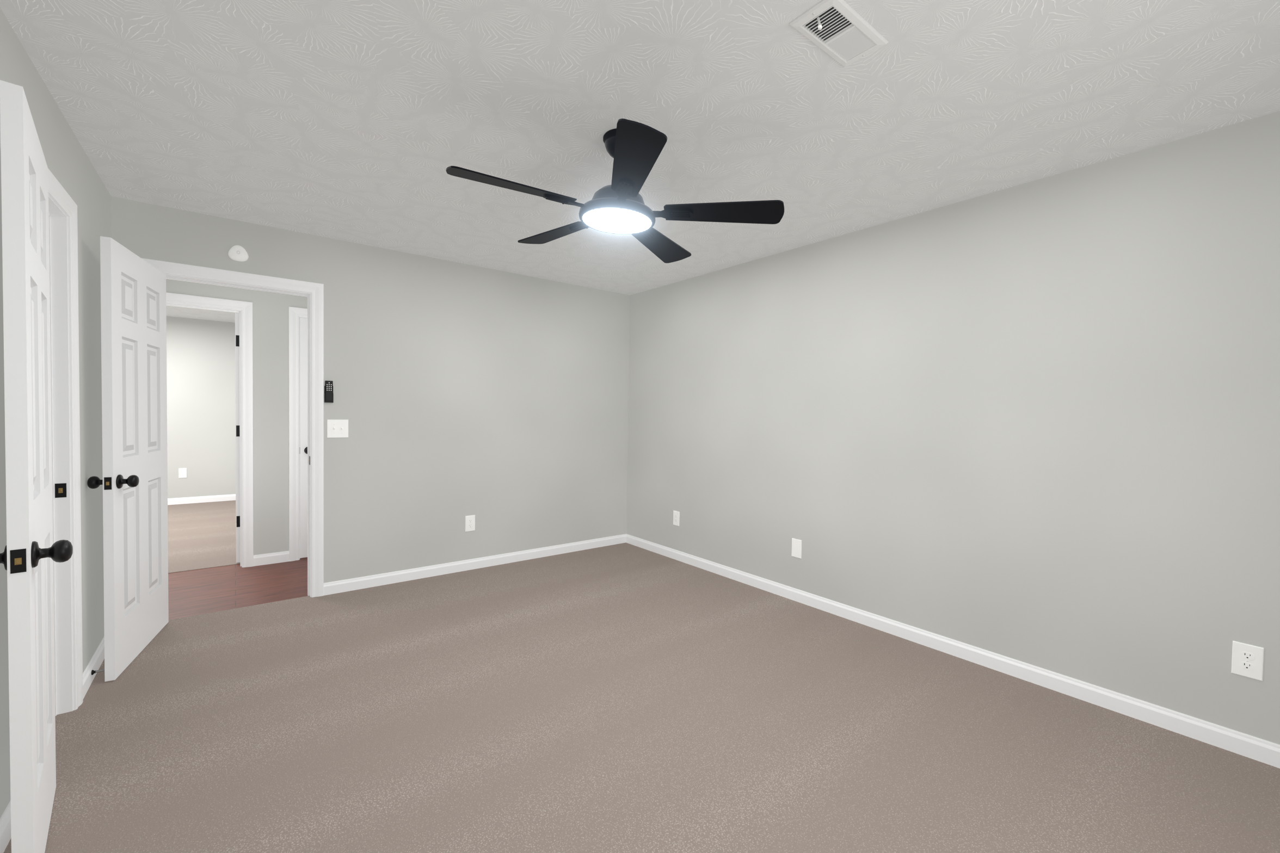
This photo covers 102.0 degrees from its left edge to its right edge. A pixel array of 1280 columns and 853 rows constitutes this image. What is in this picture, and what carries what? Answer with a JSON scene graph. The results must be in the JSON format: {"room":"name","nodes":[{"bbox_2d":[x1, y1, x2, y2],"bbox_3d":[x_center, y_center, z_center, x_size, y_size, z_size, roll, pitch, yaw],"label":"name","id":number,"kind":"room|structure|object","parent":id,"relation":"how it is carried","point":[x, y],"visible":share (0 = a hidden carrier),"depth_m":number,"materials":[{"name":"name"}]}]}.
{"room":"empty bedroom","nodes":[
{"label":"empty bedroom","id":0,"kind":"room"},
{"bbox_2d":[0,7,111,818],"bbox_3d":[-1.546,0.012,1.012,0.115,2.440,4.707,0,2,-38],"label":"wall","id":1,"kind":"structure","parent":0,"point":[65,158],"depth_m":2.30,"materials":[{"name":"paint"}]},
{"bbox_2d":[0,80,72,852],"bbox_3d":[-1.706,0.191,1.484,0.173,2.030,0.622,0,2,-40],"label":"closet door","id":2,"kind":"structure","parent":1,"relation":"in","point":[29,554],"depth_m":1.28,"materials":[{"name":"white wood"}]},
{"bbox_2d":[47,168,83,716],"bbox_3d":[-2.200,0.141,1.865,0.133,2.121,0.762,0,2,-38],"label":"door frame","id":3,"kind":"structure","parent":1,"relation":"attached to","point":[62,210],"depth_m":2.13,"materials":[{"name":"white wood"}]},
{"bbox_2d":[91,668,104,675],"bbox_3d":[-2.489,1.133,2.413,0.088,0.021,0.022,0,2,-38],"label":"doorstop","id":4,"kind":"object","parent":1,"relation":"attached to","point":[93,672],"visible":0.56,"depth_m":2.39,"materials":[{"name":"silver metal"}]},
{"bbox_2d":[166,316,235,499],"bbox_3d":[-5.492,-0.144,4.882,3.590,2.440,3.830,0,2,-38],"label":"wall","id":5,"kind":"structure","parent":0,"point":[201,353],"depth_m":6.89,"materials":[{"name":"paint"}]},
{"bbox_2d":[178,468,186,478],"bbox_3d":[-5.996,0.612,6.797,0.078,0.126,0.007,0,2,-38],"label":"outlet","id":6,"kind":"object","parent":5,"relation":"attached to","point":[182,472],"visible":1,"depth_m":6.79,"materials":[{"name":"white plastic"}]},
{"bbox_2d":[167,494,235,505],"bbox_3d":[-5.475,1.034,4.866,3.360,0.086,3.715,0,2,-38],"label":"baseboard","id":7,"kind":"structure","parent":5,"relation":"attached to","point":[227,497],"depth_m":6.91,"materials":[{"name":"white wood"}]},
{"bbox_2d":[167,500,240,573],"bbox_3d":[-4.160,1.127,5.977,7.030,0.124,3.820,0,2,-38],"label":"floor","id":8,"kind":"structure","parent":0,"point":[201,535],"depth_m":5.14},
{"bbox_2d":[165,279,307,555],"bbox_3d":[-2.371,-0.095,4.819,5.630,2.440,0.115,0,2,-38],"label":"wall","id":9,"kind":"structure","parent":0,"point":[270,311],"depth_m":4.23,"materials":[{"name":"paint"}]},
{"bbox_2d":[165,292,253,567],"bbox_3d":[-3.508,0.069,3.936,0.910,2.121,0.151,0,2,-38],"label":"door frame","id":10,"kind":"structure","parent":9,"relation":"attached to","point":[245,308],"depth_m":4.13,"materials":[{"name":"white wood"}]},
{"bbox_2d":[235,313,240,563],"bbox_3d":[-3.419,0.088,4.561,0.173,2.030,0.768,0,2,-33],"label":"room door","id":11,"kind":"structure","parent":9,"relation":"in","point":[237,315],"depth_m":4.21,"materials":[{"name":"white wood"}]},
{"bbox_2d":[253,551,289,566],"bbox_3d":[-2.051,1.097,4.416,5.400,0.086,0.983,0,2,-38],"label":"baseboard","id":12,"kind":"structure","parent":9,"relation":"attached to","point":[259,560],"depth_m":4.26,"materials":[{"name":"white wood"}]},
{"bbox_2d":[288,306,307,561],"bbox_3d":[-2.595,0.066,4.639,0.915,2.121,0.133,0,2,-38],"label":"trim","id":13,"kind":"structure","parent":9,"relation":"attached to","point":[295,313],"depth_m":4.33,"materials":[{"name":"white wood"}]},
{"bbox_2d":[299,317,307,558],"bbox_3d":[-2.578,0.100,4.617,0.774,2.030,0.173,0,2,-38],"label":"closet door","id":14,"kind":"structure","parent":9,"relation":"in","point":[303,322],"depth_m":4.38,"materials":[{"name":"white wood"}]},
{"bbox_2d":[168,557,308,620],"bbox_3d":[-2.068,1.200,4.437,5.630,0.120,1.185,0,2,-38],"label":"floor","id":15,"kind":"structure","parent":0,"point":[209,590],"depth_m":3.69,"materials":[{"name":"brown wood"}]},
{"bbox_2d":[111,196,629,583],"bbox_3d":[-1.695,-0.063,3.954,5.630,2.440,0.115,0,2,-38],"label":"wall","id":16,"kind":"structure","parent":0,"point":[500,398],"depth_m":4.03,"materials":[{"name":"paint"}]},
{"bbox_2d":[87,236,168,681],"bbox_3d":[-2.627,0.147,2.677,0.173,2.030,0.758,0,2,-33],"label":"bedroom door","id":17,"kind":"structure","parent":16,"relation":"in","point":[134,482],"depth_m":2.58,"materials":[{"name":"white wood"}]},
{"bbox_2d":[140,257,323,597],"bbox_3d":[-2.547,0.100,3.294,0.904,2.121,0.151,0,2,-38],"label":"door frame","id":18,"kind":"structure","parent":16,"relation":"attached to","point":[314,291],"depth_m":3.48,"materials":[{"name":"white wood"}]},
{"bbox_2d":[228,245,248,261],"bbox_3d":[-2.486,-1.075,3.209,0.100,0.098,0.027,0,2,-38],"label":"smoke detector","id":19,"kind":"object","parent":16,"relation":"attached to","point":[238,253],"visible":1,"depth_m":3.20,"materials":[{"name":"white plastic"}]},
{"bbox_2d":[324,380,333,402],"bbox_3d":[-2.119,-0.237,3.531,0.052,0.148,0.020,0,2,-38],"label":"remote holder","id":20,"kind":"object","parent":16,"relation":"attached to","point":[328,394],"visible":1,"depth_m":3.52,"materials":[{"name":"black plastic"}]},
{"bbox_2d":[327,419,348,438],"bbox_3d":[-2.081,0.015,3.571,0.128,0.125,0.018,0,2,-38],"label":"switch plate","id":21,"kind":"object","parent":16,"relation":"attached to","point":[336,428],"visible":1,"depth_m":3.57,"materials":[{"name":"white plastic"}]},
{"bbox_2d":[465,515,475,531],"bbox_3d":[-1.364,0.779,4.167,0.078,0.126,0.007,0,2,-38],"label":"outlet","id":22,"kind":"object","parent":16,"relation":"attached to","point":[469,520],"visible":1,"depth_m":4.16,"materials":[{"name":"white plastic"}]},
{"bbox_2d":[0,0,1279,322],"bbox_3d":[-2.295,-1.344,3.579,7.030,0.120,9.750,0,2,-38],"label":"ceiling","id":23,"kind":"structure","parent":0,"point":[345,120],"depth_m":1.93,"materials":[{"name":"white paint"}]},
{"bbox_2d":[445,118,784,263],"bbox_3d":[-0.126,-1.036,2.197,1.308,0.361,1.296,0,2,-38],"label":"fan","id":24,"kind":"object","parent":23,"relation":"hanging from","point":[618,208],"visible":1,"depth_m":2.08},
{"bbox_2d":[789,0,888,67],"bbox_3d":[0.603,-1.171,1.563,0.298,0.035,0.147,0,2,-38],"label":"ceiling vent","id":25,"kind":"object","parent":23,"relation":"in","point":[836,28],"visible":1,"depth_m":1.55,"materials":[{"name":"white metal"}]},
{"bbox_2d":[3,542,1279,852],"bbox_3d":[-0.445,1.284,1.944,4.658,0.124,4.745,0,2,-38],"label":"floor","id":26,"kind":"structure","parent":0,"point":[625,697],"depth_m":2.03,"materials":[{"name":"beige carpet"}]},
{"bbox_2d":[626,111,1279,745],"bbox_3d":[1.341,-0.002,3.342,0.115,2.440,4.822,0,2,-38],"label":"wall","id":27,"kind":"structure","parent":0,"point":[1036,423],"depth_m":2.54,"materials":[{"name":"paint"}]},
{"bbox_2d":[0,533,1279,852],"bbox_3d":[-0.138,1.181,2.229,3.593,0.086,4.592,0,2,-38],"label":"baseboard","id":28,"kind":"structure","parent":27,"relation":"attached to","point":[1266,752],"depth_m":2.78,"materials":[{"name":"white"}]},
{"bbox_2d":[673,510,679,526],"bbox_3d":[0.318,0.807,4.555,0.007,0.126,0.078,0,2,-38],"label":"outlet","id":29,"kind":"object","parent":27,"relation":"attached to","point":[676,514],"visible":1,"depth_m":4.55,"materials":[{"name":"white plastic"}]},
{"bbox_2d":[791,538,801,558],"bbox_3d":[1.081,0.842,3.580,0.006,0.126,0.078,0,2,-38],"label":"outlet","id":30,"kind":"object","parent":27,"relation":"attached to","point":[796,543],"visible":1,"depth_m":3.58,"materials":[{"name":"white plastic"}]},
{"bbox_2d":[1231,641,1264,681],"bbox_3d":[2.327,0.898,1.986,0.007,0.126,0.078,0,2,-38],"label":"outlet","id":31,"kind":"object","parent":27,"relation":"attached to","point":[1247,660],"visible":1,"depth_m":1.98,"materials":[{"name":"white plastic"}]}
]}

